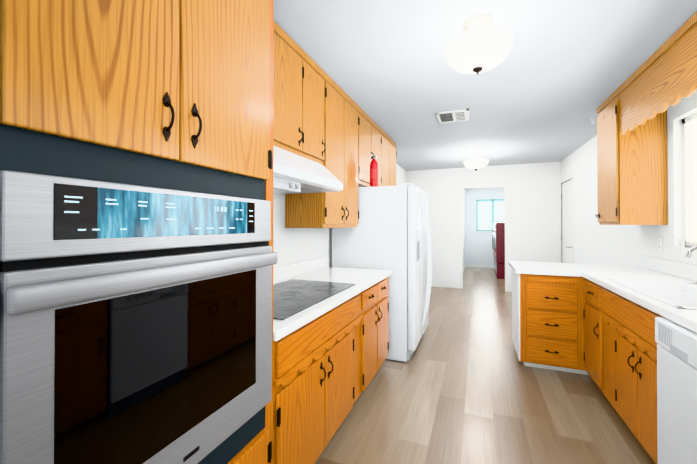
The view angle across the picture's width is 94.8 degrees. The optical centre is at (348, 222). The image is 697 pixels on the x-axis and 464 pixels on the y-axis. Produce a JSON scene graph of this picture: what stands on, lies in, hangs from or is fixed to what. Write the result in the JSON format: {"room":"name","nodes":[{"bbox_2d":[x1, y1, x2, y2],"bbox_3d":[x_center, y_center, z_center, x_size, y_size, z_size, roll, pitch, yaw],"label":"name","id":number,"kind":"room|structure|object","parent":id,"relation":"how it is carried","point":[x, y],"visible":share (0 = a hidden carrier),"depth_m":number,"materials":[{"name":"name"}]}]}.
{"room":"kitchen","nodes":[
{"label":"kitchen","id":0,"kind":"room"},
{"bbox_2d":[273,164,406,266],"bbox_3d":[-0.033,0.088,3.852,0.120,2.440,6.840,0,0,22],"label":"wall","id":1,"kind":"structure","parent":0,"point":[292,245],"depth_m":2.70,"materials":[{"name":"white paint"}]},
{"bbox_2d":[273,256,328,279],"bbox_3d":[-0.556,0.381,2.354,0.020,0.105,1.834,0,0,22],"label":"backsplash","id":2,"kind":"structure","parent":1,"relation":"attached to","point":[283,272],"depth_m":2.67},
{"bbox_2d":[285,97,360,227],"bbox_3d":[-0.199,-0.547,2.809,0.346,1.176,0.735,0,0,22],"label":"upper cabinet","id":3,"kind":"object","parent":1,"relation":"attached to","point":[340,210],"depth_m":2.65,"materials":[{"name":"brown wood"}]},
{"bbox_2d":[273,145,342,193],"bbox_3d":[-0.447,-0.303,1.965,0.511,0.258,0.915,0,0,22],"label":"range hood","id":4,"kind":"object","parent":3,"relation":"attached to","point":[293,172],"depth_m":1.85,"materials":[{"name":"white metal"}]},
{"bbox_2d":[361,109,372,186],"bbox_3d":[0.011,-0.760,3.334,0.346,0.745,0.394,0,0,22],"label":"upper cabinet","id":5,"kind":"object","parent":1,"relation":"attached to","point":[366,122],"depth_m":3.30,"materials":[{"name":"brown wood"}]},
{"bbox_2d":[373,121,388,185],"bbox_3d":[0.228,-0.756,3.875,0.346,0.745,0.770,0,0,22],"label":"upper cabinet","id":6,"kind":"object","parent":1,"relation":"attached to","point":[380,138],"depth_m":3.82,"materials":[{"name":"brown wood"}]},
{"bbox_2d":[389,137,396,185],"bbox_3d":[0.444,-0.753,4.413,0.346,0.745,0.391,0,0,22],"label":"upper cabinet","id":7,"kind":"object","parent":1,"relation":"attached to","point":[392,145],"depth_m":4.32,"materials":[{"name":"brown wood"}]},
{"bbox_2d":[463,189,464,267],"bbox_3d":[2.875,0.116,8.282,0.120,2.440,3.550,0,0,22],"label":"wall","id":8,"kind":"structure","parent":0,"point":[463,189],"depth_m":9.08,"materials":[{"name":"white paint"}]},
{"bbox_2d":[314,267,654,463],"bbox_3d":[1.271,1.349,3.978,5.200,0.080,12.820,0,0,22],"label":"floor","id":9,"kind":"structure","parent":0,"point":[463,385],"depth_m":2.25,"materials":[{"name":"brown wood"}]},
{"bbox_2d":[0,0,277,463],"bbox_3d":[-0.714,0.071,1.001,0.734,2.437,0.795,0,0,22],"label":"tall cabinet","id":10,"kind":"object","parent":9,"relation":"on","point":[138,258],"visible":1,"depth_m":0.73,"materials":[{"name":"brown wood"}]},
{"bbox_2d":[0,170,277,463],"bbox_3d":[-0.686,0.291,0.964,0.656,0.751,0.750,0,0,22],"label":"wall oven","id":11,"kind":"object","parent":10,"relation":"in","point":[136,316],"depth_m":0.71,"materials":[{"name":"grey metal"}]},
{"bbox_2d":[273,288,364,463],"bbox_3d":[-0.405,0.882,1.863,0.662,0.825,1.042,0,0,22],"label":"base cabinet","id":12,"kind":"object","parent":9,"relation":"on","point":[330,339],"depth_m":1.59,"materials":[{"name":"brown wood"}]},
{"bbox_2d":[273,268,391,339],"bbox_3d":[-0.253,0.452,2.232,0.673,0.039,1.834,0,0,22],"label":"countertop","id":13,"kind":"structure","parent":12,"relation":"on","point":[360,278],"depth_m":2.29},
{"bbox_2d":[273,280,352,319],"bbox_3d":[-0.358,0.427,1.925,0.520,0.007,0.915,0,0,22],"label":"cooktop","id":14,"kind":"object","parent":13,"relation":"in","point":[290,297],"depth_m":1.93,"materials":[{"name":"grey glass"}]},
{"bbox_2d":[365,280,380,388],"bbox_3d":[-0.143,0.887,2.516,0.662,0.825,0.365,0,0,22],"label":"base cabinet","id":15,"kind":"object","parent":9,"relation":"on","point":[373,293],"depth_m":2.44,"materials":[{"name":"brown wood"}]},
{"bbox_2d":[332,183,431,361],"bbox_3d":[0.434,0.469,3.503,0.944,1.673,0.905,0,0,22],"label":"refrigerator","id":16,"kind":"object","parent":9,"relation":"on","point":[391,231],"visible":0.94,"depth_m":3.05,"materials":[{"name":"white metal"}]},
{"bbox_2d":[370,152,377,186],"bbox_3d":[0.242,-0.519,3.131,0.081,0.330,0.131,0,0,22],"label":"fire extinguisher","id":17,"kind":"object","parent":16,"relation":"on","point":[373,173],"visible":0.94,"depth_m":3.12,"materials":[{"name":"red metal"}]},
{"bbox_2d":[381,272,391,364],"bbox_3d":[0.003,0.889,2.882,0.662,0.825,0.423,0,0,22],"label":"base cabinet","id":18,"kind":"object","parent":9,"relation":"on","point":[384,283],"depth_m":2.78,"materials":[{"name":"brown wood"}]},
{"bbox_2d":[492,223,494,271],"bbox_3d":[4.287,0.668,8.569,0.815,1.340,0.700,0,0,22],"label":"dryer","id":19,"kind":"object","parent":9,"relation":"on","point":[492,245],"visible":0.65,"depth_m":8.60,"materials":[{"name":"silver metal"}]},
{"bbox_2d":[493,223,504,278],"bbox_3d":[4.012,0.664,7.882,0.815,1.340,0.700,0,0,22],"label":"washer","id":20,"kind":"object","parent":9,"relation":"on","point":[499,242],"visible":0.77,"depth_m":7.67,"materials":[{"name":"red metal"}]},
{"bbox_2d":[512,273,583,373],"bbox_3d":[1.882,0.878,3.061,0.520,0.848,0.634,0,0,22],"label":"base cabinet","id":21,"kind":"object","parent":9,"relation":"on","point":[548,312],"depth_m":2.78,"materials":[{"name":"brown wood"}]},
{"bbox_2d":[508,261,671,276],"bbox_3d":[2.134,0.431,2.979,1.106,0.043,0.692,0,0,22],"label":"countertop","id":22,"kind":"structure","parent":21,"relation":"on","point":[542,269],"depth_m":2.85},
{"bbox_2d":[580,273,696,332],"bbox_3d":[1.686,0.420,1.197,0.611,0.043,2.948,0,0,22],"label":"countertop","id":23,"kind":"structure","parent":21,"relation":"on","point":[687,318],"depth_m":1.83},
{"bbox_2d":[608,277,696,332],"bbox_3d":[1.913,0.487,1.803,0.471,0.185,0.847,0,0,22],"label":"sink","id":24,"kind":"object","parent":23,"relation":"in","point":[676,294],"depth_m":1.88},
{"bbox_2d":[684,245,696,284],"bbox_3d":[1.995,0.249,1.729,0.235,0.290,0.125,0,0,22],"label":"faucet","id":25,"kind":"object","parent":23,"relation":"on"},
{"bbox_2d":[580,277,615,388],"bbox_3d":[2.166,0.874,2.373,0.597,0.848,0.400,0,0,22],"label":"base cabinet","id":26,"kind":"object","parent":9,"relation":"on","point":[596,322],"depth_m":2.48,"materials":[{"name":"brown wood"}]},
{"bbox_2d":[600,309,657,463],"bbox_3d":[1.938,0.964,1.801,0.595,0.660,0.829,0,0,22],"label":"base cabinet","id":27,"kind":"object","parent":9,"relation":"on","point":[628,353],"depth_m":1.86,"materials":[{"name":"brown wood"}]},
{"bbox_2d":[655,317,696,463],"bbox_3d":[1.648,0.868,1.147,0.630,0.845,0.596,0,0,22],"label":"dishwasher","id":28,"kind":"object","parent":9,"relation":"on","point":[676,393],"visible":1,"depth_m":1.38,"materials":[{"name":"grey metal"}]},
{"bbox_2d":[407,162,561,287],"bbox_3d":[2.587,0.104,6.421,2.830,2.440,0.120,0,0,22],"label":"wall","id":29,"kind":"structure","parent":0,"point":[535,192],"depth_m":6.14,"materials":[{"name":"white paint"}]},
{"bbox_2d":[431,282,457,287],"bbox_3d":[1.750,1.284,6.677,1.020,0.085,0.015,0,0,22],"label":"baseboard","id":30,"kind":"structure","parent":29,"relation":"attached to","point":[446,285],"depth_m":6.58,"materials":[{"name":"white wood"}]},
{"bbox_2d":[458,182,509,291],"bbox_3d":[2.682,0.274,6.375,0.930,2.100,0.135,0,0,22],"label":"trim","id":31,"kind":"structure","parent":29,"relation":"attached to","point":[507,219],"depth_m":6.28,"materials":[{"name":"white wood"}]},
{"bbox_2d":[465,187,504,264],"bbox_3d":[4.307,0.125,9.556,1.530,2.440,0.120,0,0,22],"label":"wall","id":32,"kind":"structure","parent":0,"point":[477,248],"depth_m":9.67,"materials":[{"name":"white paint"}]},
{"bbox_2d":[465,264,493,267],"bbox_3d":[4.287,1.302,9.484,1.540,0.085,0.015,0,0,22],"label":"baseboard","id":33,"kind":"structure","parent":32,"relation":"attached to","point":[466,265],"depth_m":9.61,"materials":[{"name":"white"}]},
{"bbox_2d":[475,199,504,231],"bbox_3d":[4.293,-0.216,9.529,0.975,0.980,0.115,0,0,22],"label":"laundry window","id":34,"kind":"structure","parent":32,"relation":"in","point":[489,212],"depth_m":9.62,"materials":[{"name":"teal"}]},
{"bbox_2d":[274,0,696,170],"bbox_3d":[1.271,-1.171,3.994,5.200,0.080,12.820,0,0,22],"label":"ceiling","id":35,"kind":"structure","parent":0,"point":[553,81],"depth_m":2.33,"materials":[{"name":"white paint"}]},
{"bbox_2d":[436,109,469,123],"bbox_3d":[1.113,-1.128,3.405,0.325,0.012,0.350,0,0,22],"label":"ceiling vent","id":36,"kind":"object","parent":35,"relation":"in","point":[454,116],"visible":1,"depth_m":3.38,"materials":[{"name":"white"}]},
{"bbox_2d":[464,151,487,169],"bbox_3d":[2.035,-0.974,5.119,0.364,0.298,0.364,0,0,22],"label":"ceiling light","id":37,"kind":"object","parent":35,"relation":"attached to","point":[475,164],"visible":1,"depth_m":5.02,"materials":[{"name":"white glass"}]},
{"bbox_2d":[445,14,512,74],"bbox_3d":[0.740,-0.995,1.836,0.364,0.298,0.364,0,0,22],"label":"ceiling light","id":38,"kind":"object","parent":35,"relation":"attached to","point":[479,45],"visible":1,"depth_m":1.75,"materials":[{"name":"white glass"}]},
{"bbox_2d":[561,88,696,265],"bbox_3d":[2.705,0.081,2.753,0.120,2.440,6.840,0,0,22],"label":"wall","id":39,"kind":"structure","parent":0,"point":[595,242],"depth_m":3.37,"materials":[{"name":"white paint"}]},
{"bbox_2d":[561,174,573,262],"bbox_3d":[3.732,0.273,5.487,0.109,2.090,0.860,0,0,22],"label":"door","id":40,"kind":"structure","parent":39,"relation":"attached to","point":[567,201],"depth_m":5.44,"materials":[{"name":"white"}]},
{"bbox_2d":[595,80,670,224],"bbox_3d":[2.508,-0.560,2.872,0.327,1.152,0.495,0,0,22],"label":"upper cabinet","id":41,"kind":"object","parent":39,"relation":"attached to","point":[632,181],"depth_m":2.65,"materials":[{"name":"brown wood"}]},
{"bbox_2d":[658,237,662,251],"bbox_3d":[2.608,0.180,2.684,0.008,0.116,0.072,0,0,22],"label":"electrical outlet plate","id":42,"kind":"object","parent":39,"relation":"attached to","point":[660,244],"visible":1,"depth_m":2.67,"materials":[{"name":"white plastic"}]},
{"bbox_2d":[637,255,683,276],"bbox_3d":[2.074,0.343,1.375,0.022,0.112,3.566,0,0,22],"label":"backsplash","id":43,"kind":"structure","parent":39,"relation":"attached to","point":[676,268],"depth_m":2.63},
{"bbox_2d":[678,239,684,254],"bbox_3d":[2.496,0.178,2.406,0.008,0.116,0.072,0,0,22],"label":"electrical outlet plate","id":44,"kind":"object","parent":39,"relation":"attached to","point":[681,244],"visible":1,"depth_m":2.40,"materials":[{"name":"white plastic"}]},
{"bbox_2d":[672,112,696,252],"bbox_3d":[2.349,-0.297,1.886,0.114,1.015,1.340,0,0,22],"label":"window","id":45,"kind":"structure","parent":39,"relation":"in","point":[689,160],"depth_m":2.44,"materials":[{"name":"white"}]}
]}

